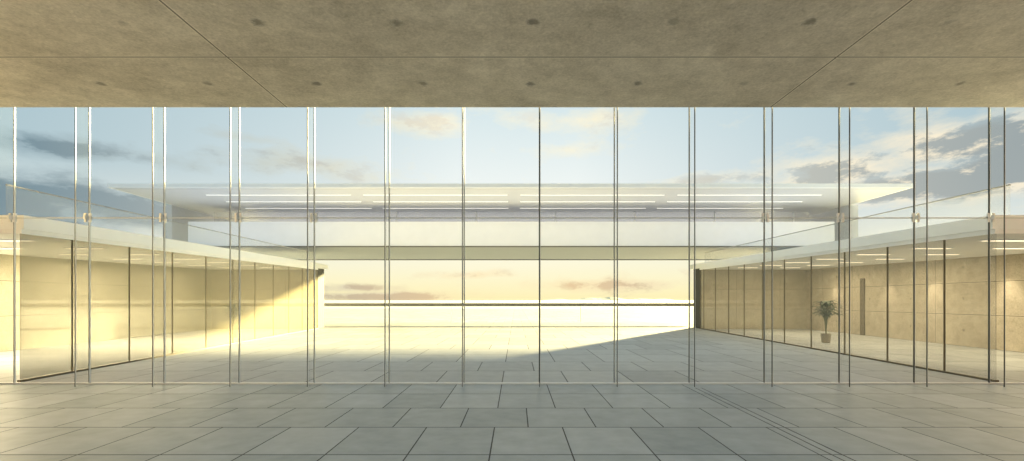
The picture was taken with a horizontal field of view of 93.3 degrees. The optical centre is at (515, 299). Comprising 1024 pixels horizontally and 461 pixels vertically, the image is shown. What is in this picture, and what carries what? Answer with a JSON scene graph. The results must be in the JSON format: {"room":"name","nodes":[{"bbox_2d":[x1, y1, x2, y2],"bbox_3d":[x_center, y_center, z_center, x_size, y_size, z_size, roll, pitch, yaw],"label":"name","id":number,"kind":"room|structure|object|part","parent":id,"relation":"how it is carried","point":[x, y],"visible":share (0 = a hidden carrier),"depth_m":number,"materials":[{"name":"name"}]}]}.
{"room":"lobby","nodes":[
{"label":"lobby","id":0,"kind":"room"},
{"bbox_2d":[107,184,912,259],"bbox_3d":[-0.300,-1.850,29.500,37.400,6.900,15.000,0,0,0],"label":"bridge","id":1,"kind":"structure","parent":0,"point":[335,239],"depth_m":25.80,"materials":[{"name":"concrete"}]},
{"bbox_2d":[205,194,349,194],"bbox_3d":[-11.500,-5.085,23.400,7.000,0.029,0.080,0,0,0],"label":"linear light","id":2,"kind":"object","parent":1,"relation":"attached to","point":[205,194],"visible":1,"depth_m":23.36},
{"bbox_2d":[225,201,360,201],"bbox_3d":[-11.500,-5.085,25.000,7.000,0.029,0.080,0,0,0],"label":"linear light","id":3,"kind":"object","parent":1,"relation":"attached to","point":[225,201],"visible":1,"depth_m":24.96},
{"bbox_2d":[246,208,370,208],"bbox_3d":[-11.500,-5.085,26.800,7.000,0.029,0.080,0,0,0],"label":"linear light","id":4,"kind":"object","parent":1,"relation":"attached to","point":[246,208],"visible":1,"depth_m":26.79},
{"bbox_2d":[363,194,507,194],"bbox_3d":[-3.900,-5.085,23.400,7.000,0.029,0.080,0,0,0],"label":"linear light","id":5,"kind":"object","parent":1,"relation":"attached to","point":[363,194],"visible":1,"depth_m":23.36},
{"bbox_2d":[373,201,507,201],"bbox_3d":[-3.900,-5.085,25.000,7.000,0.029,0.080,0,0,0],"label":"linear light","id":6,"kind":"object","parent":1,"relation":"attached to","point":[373,201],"visible":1,"depth_m":24.96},
{"bbox_2d":[383,208,507,208],"bbox_3d":[-3.900,-5.085,26.800,7.000,0.029,0.080,0,0,0],"label":"linear light","id":7,"kind":"object","parent":1,"relation":"attached to","point":[383,208],"visible":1,"depth_m":26.79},
{"bbox_3d":[-0.250,-2.860,25.910,34.500,0.060,0.180,0,0,0],"label":"parapet trim","id":8,"kind":"part","parent":1,"relation":"part of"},
{"bbox_3d":[-0.250,-2.975,34.030,34.500,0.350,0.060,0,0,0],"label":"deck trim","id":9,"kind":"part","parent":1,"relation":"part of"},
{"bbox_2d":[520,208,645,208],"bbox_3d":[3.700,-5.085,26.800,7.000,0.029,0.080,0,0,0],"label":"linear light","id":10,"kind":"object","parent":1,"relation":"attached to","point":[520,208],"visible":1,"depth_m":26.79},
{"bbox_2d":[520,201,654,201],"bbox_3d":[3.700,-5.085,25.000,7.000,0.029,0.080,0,0,0],"label":"linear light","id":11,"kind":"object","parent":1,"relation":"attached to","point":[520,201],"visible":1,"depth_m":24.96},
{"bbox_2d":[520,194,664,194],"bbox_3d":[3.700,-5.085,23.400,7.000,0.029,0.080,0,0,0],"label":"linear light","id":12,"kind":"object","parent":1,"relation":"attached to","point":[520,194],"visible":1,"depth_m":23.36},
{"bbox_2d":[657,208,782,208],"bbox_3d":[11.300,-5.085,26.800,7.000,0.029,0.080,0,0,0],"label":"linear light","id":13,"kind":"object","parent":1,"relation":"attached to","point":[657,208],"visible":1,"depth_m":26.79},
{"bbox_2d":[667,201,802,201],"bbox_3d":[11.300,-5.085,25.000,7.000,0.029,0.080,0,0,0],"label":"linear light","id":14,"kind":"object","parent":1,"relation":"attached to","point":[667,201],"visible":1,"depth_m":24.96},
{"bbox_2d":[677,194,821,194],"bbox_3d":[11.300,-5.085,23.400,7.000,0.029,0.080,0,0,0],"label":"linear light","id":15,"kind":"object","parent":1,"relation":"attached to","point":[677,194],"visible":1,"depth_m":23.36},
{"bbox_2d":[0,0,1023,106],"bbox_3d":[0.442,-3.780,1.430,23.416,0.500,14.860,0,0,0],"label":"ceiling","id":16,"kind":"structure","parent":0,"point":[54,53],"depth_m":6.87,"materials":[{"name":"concrete"}]},
{"bbox_2d":[0,384,1023,460],"bbox_3d":[0.442,1.750,1.610,23.416,0.300,15.220,0,0,0],"label":"floor","id":17,"kind":"structure","parent":0,"point":[39,422],"depth_m":6.47,"materials":[{"name":"tile"}]},
{"bbox_2d":[0,217,12,383],"bbox_3d":[-10.286,-1.110,9.065,1.491,5.420,0.330,0,0,0],"label":"window","id":18,"kind":"structure","parent":17,"relation":"on","point":[0,217],"depth_m":9.19,"materials":[{"name":"clear glass"}]},
{"bbox_2d":[7,107,87,383],"bbox_3d":[-8.860,-1.110,9.065,1.491,5.420,0.330,0,0,0],"label":"window","id":19,"kind":"structure","parent":17,"relation":"on","point":[10,217],"depth_m":9.19,"materials":[{"name":"clear glass"}]},
{"bbox_3d":[-9.495,-1.560,9.166,0.040,0.170,0.032,0,0,0],"label":"clamp plate","id":20,"kind":"part","parent":19,"relation":"part of","materials":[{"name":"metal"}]},
{"bbox_2d":[75,107,162,386],"bbox_3d":[-7.434,-1.110,9.065,1.491,5.420,0.330,0,0,0],"label":"window","id":21,"kind":"structure","parent":17,"relation":"on","point":[86,217],"depth_m":9.19,"materials":[{"name":"clear glass"}]},
{"bbox_2d":[152,107,238,386],"bbox_3d":[-6.008,-1.110,9.065,1.491,5.420,0.330,0,0,0],"label":"window","id":22,"kind":"structure","parent":17,"relation":"on","point":[163,217],"depth_m":9.18,"materials":[{"name":"clear glass"}]},
{"bbox_2d":[230,107,313,386],"bbox_3d":[-4.582,-1.110,9.065,1.491,5.420,0.330,0,0,0],"label":"window","id":23,"kind":"structure","parent":17,"relation":"on","point":[237,217],"depth_m":9.18,"materials":[{"name":"clear glass"}]},
{"bbox_2d":[307,107,388,386],"bbox_3d":[-3.155,-1.110,9.065,1.491,5.420,0.330,0,0,0],"label":"window","id":24,"kind":"structure","parent":17,"relation":"on","point":[314,217],"depth_m":9.18,"materials":[{"name":"clear glass"}]},
{"bbox_2d":[384,107,463,386],"bbox_3d":[-1.702,-1.110,9.065,1.437,5.420,0.330,0,0,0],"label":"window","id":25,"kind":"structure","parent":17,"relation":"on","point":[384,107],"depth_m":9.17,"materials":[{"name":"clear glass"}]},
{"bbox_2d":[462,107,538,386],"bbox_3d":[-0.277,-1.110,9.065,1.437,5.420,0.330,0,0,0],"label":"window","id":26,"kind":"structure","parent":17,"relation":"on","point":[462,107],"depth_m":9.18,"materials":[{"name":"clear glass"}]},
{"bbox_2d":[539,107,614,386],"bbox_3d":[1.149,-1.110,9.065,1.437,5.420,0.330,0,0,0],"label":"window","id":27,"kind":"structure","parent":17,"relation":"on","point":[540,217],"depth_m":8.90,"materials":[{"name":"clear glass"}]},
{"bbox_2d":[614,107,689,386],"bbox_3d":[2.575,-1.110,9.065,1.437,5.420,0.330,0,0,0],"label":"window","id":28,"kind":"structure","parent":17,"relation":"on","point":[617,217],"depth_m":9.18,"materials":[{"name":"clear glass"}]},
{"bbox_2d":[688,107,764,386],"bbox_3d":[4.002,-1.110,9.065,1.437,5.420,0.330,0,0,0],"label":"window","id":29,"kind":"structure","parent":17,"relation":"on","point":[694,217],"depth_m":9.18,"materials":[{"name":"clear glass"}]},
{"bbox_2d":[696,388,855,460],"bbox_3d":[3.320,1.599,5.150,0.124,0.002,7.300,0,0,0],"label":"floor drain","id":30,"kind":"object","parent":17,"relation":"on","point":[696,388],"visible":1,"depth_m":6.01,"materials":[{"name":"metal"}]},
{"bbox_2d":[761,107,839,386],"bbox_3d":[5.401,-1.110,9.065,1.491,5.420,0.330,0,0,0],"label":"window","id":31,"kind":"structure","parent":17,"relation":"on","point":[764,217],"depth_m":9.18,"materials":[{"name":"clear glass"}]},
{"bbox_2d":[836,107,914,386],"bbox_3d":[6.827,-1.110,9.065,1.491,5.420,0.330,0,0,0],"label":"window","id":32,"kind":"structure","parent":17,"relation":"on","point":[839,217],"depth_m":9.18,"materials":[{"name":"clear glass"}]},
{"bbox_2d":[911,107,989,386],"bbox_3d":[8.252,-1.110,9.065,1.491,5.420,0.330,0,0,0],"label":"window","id":33,"kind":"structure","parent":17,"relation":"on","point":[914,217],"depth_m":9.18,"materials":[{"name":"clear glass"}]},
{"bbox_3d":[7.527,-1.560,9.166,0.040,0.170,0.032,0,0,0],"label":"clamp plate","id":34,"kind":"part","parent":33,"relation":"part of","materials":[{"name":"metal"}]},
{"bbox_2d":[986,107,1023,386],"bbox_3d":[9.678,-1.110,9.065,1.491,5.420,0.330,0,0,0],"label":"window","id":35,"kind":"structure","parent":17,"relation":"on","point":[993,217],"depth_m":9.18,"materials":[{"name":"clear glass"}]},
{"bbox_3d":[8.953,-1.560,9.166,0.040,0.170,0.032,0,0,0],"label":"clamp plate","id":36,"kind":"part","parent":35,"relation":"part of","materials":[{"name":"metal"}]},
{"label":"outside","id":37,"kind":"structure","parent":0,"visible":0},
{"bbox_2d":[324,300,693,308],"bbox_3d":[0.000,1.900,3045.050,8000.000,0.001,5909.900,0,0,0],"label":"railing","id":38,"kind":"object","parent":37,"point":[325,301],"visible":0.33,"depth_m":367.58,"materials":[{"name":"grey metal"}]},
{"bbox_2d":[551,297,670,299],"bbox_3d":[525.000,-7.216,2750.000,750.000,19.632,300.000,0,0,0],"label":"ridge","id":39,"kind":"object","parent":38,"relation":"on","point":[606,298],"visible":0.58,"depth_m":2677.88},
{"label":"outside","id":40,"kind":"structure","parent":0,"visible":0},
{"bbox_2d":[0,309,1023,381],"bbox_3d":[0.000,1.750,49.615,120.000,0.300,80.770,0,0,0],"label":"paving","id":41,"kind":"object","parent":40,"point":[502,345],"visible":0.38,"depth_m":14.46,"materials":[{"name":"tile"}]},
{"bbox_2d":[0,184,327,381],"bbox_3d":[-13.645,-0.521,19.010,6.559,4.242,19.766,0,0,-5],"label":"pavilion wing","id":42,"kind":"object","parent":41,"relation":"on","point":[121,289],"visible":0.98,"depth_m":18.83,"materials":[{"name":"concrete"}]},
{"bbox_2d":[0,247,26,248],"bbox_3d":[-13.322,-1.346,12.600,1.010,0.028,0.160,0,0,0],"label":"ceiling light","id":43,"kind":"object","parent":42,"relation":"attached to","point":[0,247],"visible":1,"depth_m":12.55,"materials":[{"name":"white plastic"}]},
{"bbox_2d":[0,239,37,241],"bbox_3d":[-11.062,-1.302,10.600,1.010,0.028,0.160,0,0,0],"label":"ceiling light","id":44,"kind":"object","parent":42,"relation":"attached to","point":[1,240],"visible":0.89,"depth_m":10.55,"materials":[{"name":"white plastic"}]},
{"bbox_2d":[0,240,34,241],"bbox_3d":[-11.062,-1.293,10.600,0.950,0.010,0.100,0,0,0],"label":"diffuser","id":45,"kind":"object","parent":44,"relation":"attached to","point":[0,240],"depth_m":10.63,"materials":[{"name":"white plastic"}]},
{"bbox_3d":[-11.062,-1.307,10.600,1.010,0.018,0.160,0,0,0],"label":"trim","id":46,"kind":"part","parent":44,"relation":"part of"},
{"bbox_2d":[58,254,93,254],"bbox_3d":[-13.498,-1.395,14.800,1.010,0.028,0.160,0,0,0],"label":"ceiling light","id":47,"kind":"object","parent":42,"relation":"attached to","point":[58,254],"visible":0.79,"depth_m":14.75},
{"bbox_2d":[63,247,106,248],"bbox_3d":[-11.222,-1.346,12.600,1.010,0.028,0.160,0,0,0],"label":"ceiling light","id":48,"kind":"object","parent":42,"relation":"attached to","point":[63,247],"visible":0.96,"depth_m":12.55,"materials":[{"name":"white plastic"}]},
{"bbox_2d":[65,248,103,248],"bbox_3d":[-11.222,-1.337,12.600,0.950,0.010,0.100,0,0,0],"label":"diffuser","id":49,"kind":"object","parent":48,"relation":"attached to","point":[65,248],"depth_m":12.55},
{"bbox_2d":[127,254,161,254],"bbox_3d":[-11.398,-1.395,14.800,1.010,0.028,0.160,0,0,0],"label":"ceiling light","id":50,"kind":"object","parent":42,"relation":"attached to","point":[127,254],"visible":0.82,"depth_m":14.75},
{"bbox_3d":[-10.631,-2.438,18.210,1.446,0.407,17.580,0,0,0],"label":"balustrade rail","id":51,"kind":"part","parent":42,"relation":"part of","materials":[{"name":"clear glass"}]},
{"bbox_2d":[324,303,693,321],"bbox_3d":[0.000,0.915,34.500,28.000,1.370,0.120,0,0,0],"label":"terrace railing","id":52,"kind":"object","parent":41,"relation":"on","point":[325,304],"visible":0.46,"depth_m":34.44,"materials":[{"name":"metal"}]},
{"bbox_3d":[0.000,0.340,34.500,28.000,0.220,0.120,0,0,0],"label":"handrail","id":53,"kind":"part","parent":52,"relation":"part of","materials":[{"name":"metal"}]},
{"bbox_2d":[810,301,842,342],"bbox_3d":[11.616,0.809,18.092,1.010,1.582,1.074,0,0,0],"label":"potted plant","id":54,"kind":"object","parent":41,"relation":"on","point":[825,309],"visible":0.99,"depth_m":18.02,"materials":[{"name":"green plant"}]},
{"bbox_3d":[11.600,1.430,18.100,0.350,0.340,0.350,0,0,0],"label":"pot","id":55,"kind":"part","parent":54,"relation":"part of","materials":[{"name":"beige ceramic"}]},
{"bbox_2d":[690,184,1023,381],"bbox_3d":[13.070,-0.521,19.010,6.571,4.242,19.548,0,0,3],"label":"pavilion wing","id":56,"kind":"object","parent":41,"relation":"on","point":[727,296],"visible":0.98,"depth_m":18.51,"materials":[{"name":"concrete"}]},
{"bbox_3d":[10.079,-2.438,18.210,0.040,0.407,17.606,0,0,3],"label":"balustrade rail","id":57,"kind":"part","parent":56,"relation":"part of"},
{"bbox_3d":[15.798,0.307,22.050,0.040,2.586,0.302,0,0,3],"label":"interior door","id":58,"kind":"part","parent":56,"relation":"part of","materials":[{"name":"beige wood"}]},
{"bbox_2d":[855,254,889,254],"bbox_3d":[10.941,-1.395,14.800,1.010,0.028,0.160,0,0,0],"label":"ceiling light","id":59,"kind":"object","parent":56,"relation":"attached to","point":[855,254],"visible":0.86,"depth_m":14.75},
{"bbox_2d":[910,247,953,248],"bbox_3d":[10.827,-1.346,12.600,1.010,0.028,0.160,0,0,0],"label":"ceiling light","id":60,"kind":"object","parent":56,"relation":"attached to","point":[915,247],"visible":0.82,"depth_m":12.54,"materials":[{"name":"white plastic"}]},
{"bbox_2d":[915,248,950,248],"bbox_3d":[10.827,-1.337,12.600,0.950,0.010,0.100,0,0,0],"label":"diffuser","id":61,"kind":"object","parent":60,"relation":"attached to","point":[915,248],"depth_m":12.55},
{"bbox_2d":[923,254,958,254],"bbox_3d":[13.041,-1.395,14.800,1.010,0.028,0.160,0,0,0],"label":"ceiling light","id":62,"kind":"object","parent":56,"relation":"attached to","point":[923,254],"visible":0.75,"depth_m":14.75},
{"bbox_2d":[979,239,1023,241],"bbox_3d":[10.723,-1.302,10.600,1.010,0.028,0.160,0,0,0],"label":"ceiling light","id":63,"kind":"object","parent":56,"relation":"attached to","point":[986,240],"visible":1,"depth_m":10.55,"materials":[{"name":"white plastic"}]},
{"bbox_3d":[10.723,-1.307,10.600,1.010,0.018,0.160,0,0,0],"label":"trim","id":64,"kind":"part","parent":63,"relation":"part of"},
{"bbox_2d":[981,240,1023,241],"bbox_3d":[10.723,-1.293,10.600,0.950,0.010,0.100,0,0,0],"label":"diffuser","id":65,"kind":"object","parent":63,"relation":"attached to","point":[981,240],"depth_m":10.63,"materials":[{"name":"white plastic"}]},
{"bbox_2d":[990,247,1023,248],"bbox_3d":[12.927,-1.346,12.600,1.010,0.028,0.160,0,0,0],"label":"ceiling light","id":66,"kind":"object","parent":56,"relation":"attached to","point":[995,247],"visible":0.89,"depth_m":12.55,"materials":[{"name":"white plastic"}]}
]}

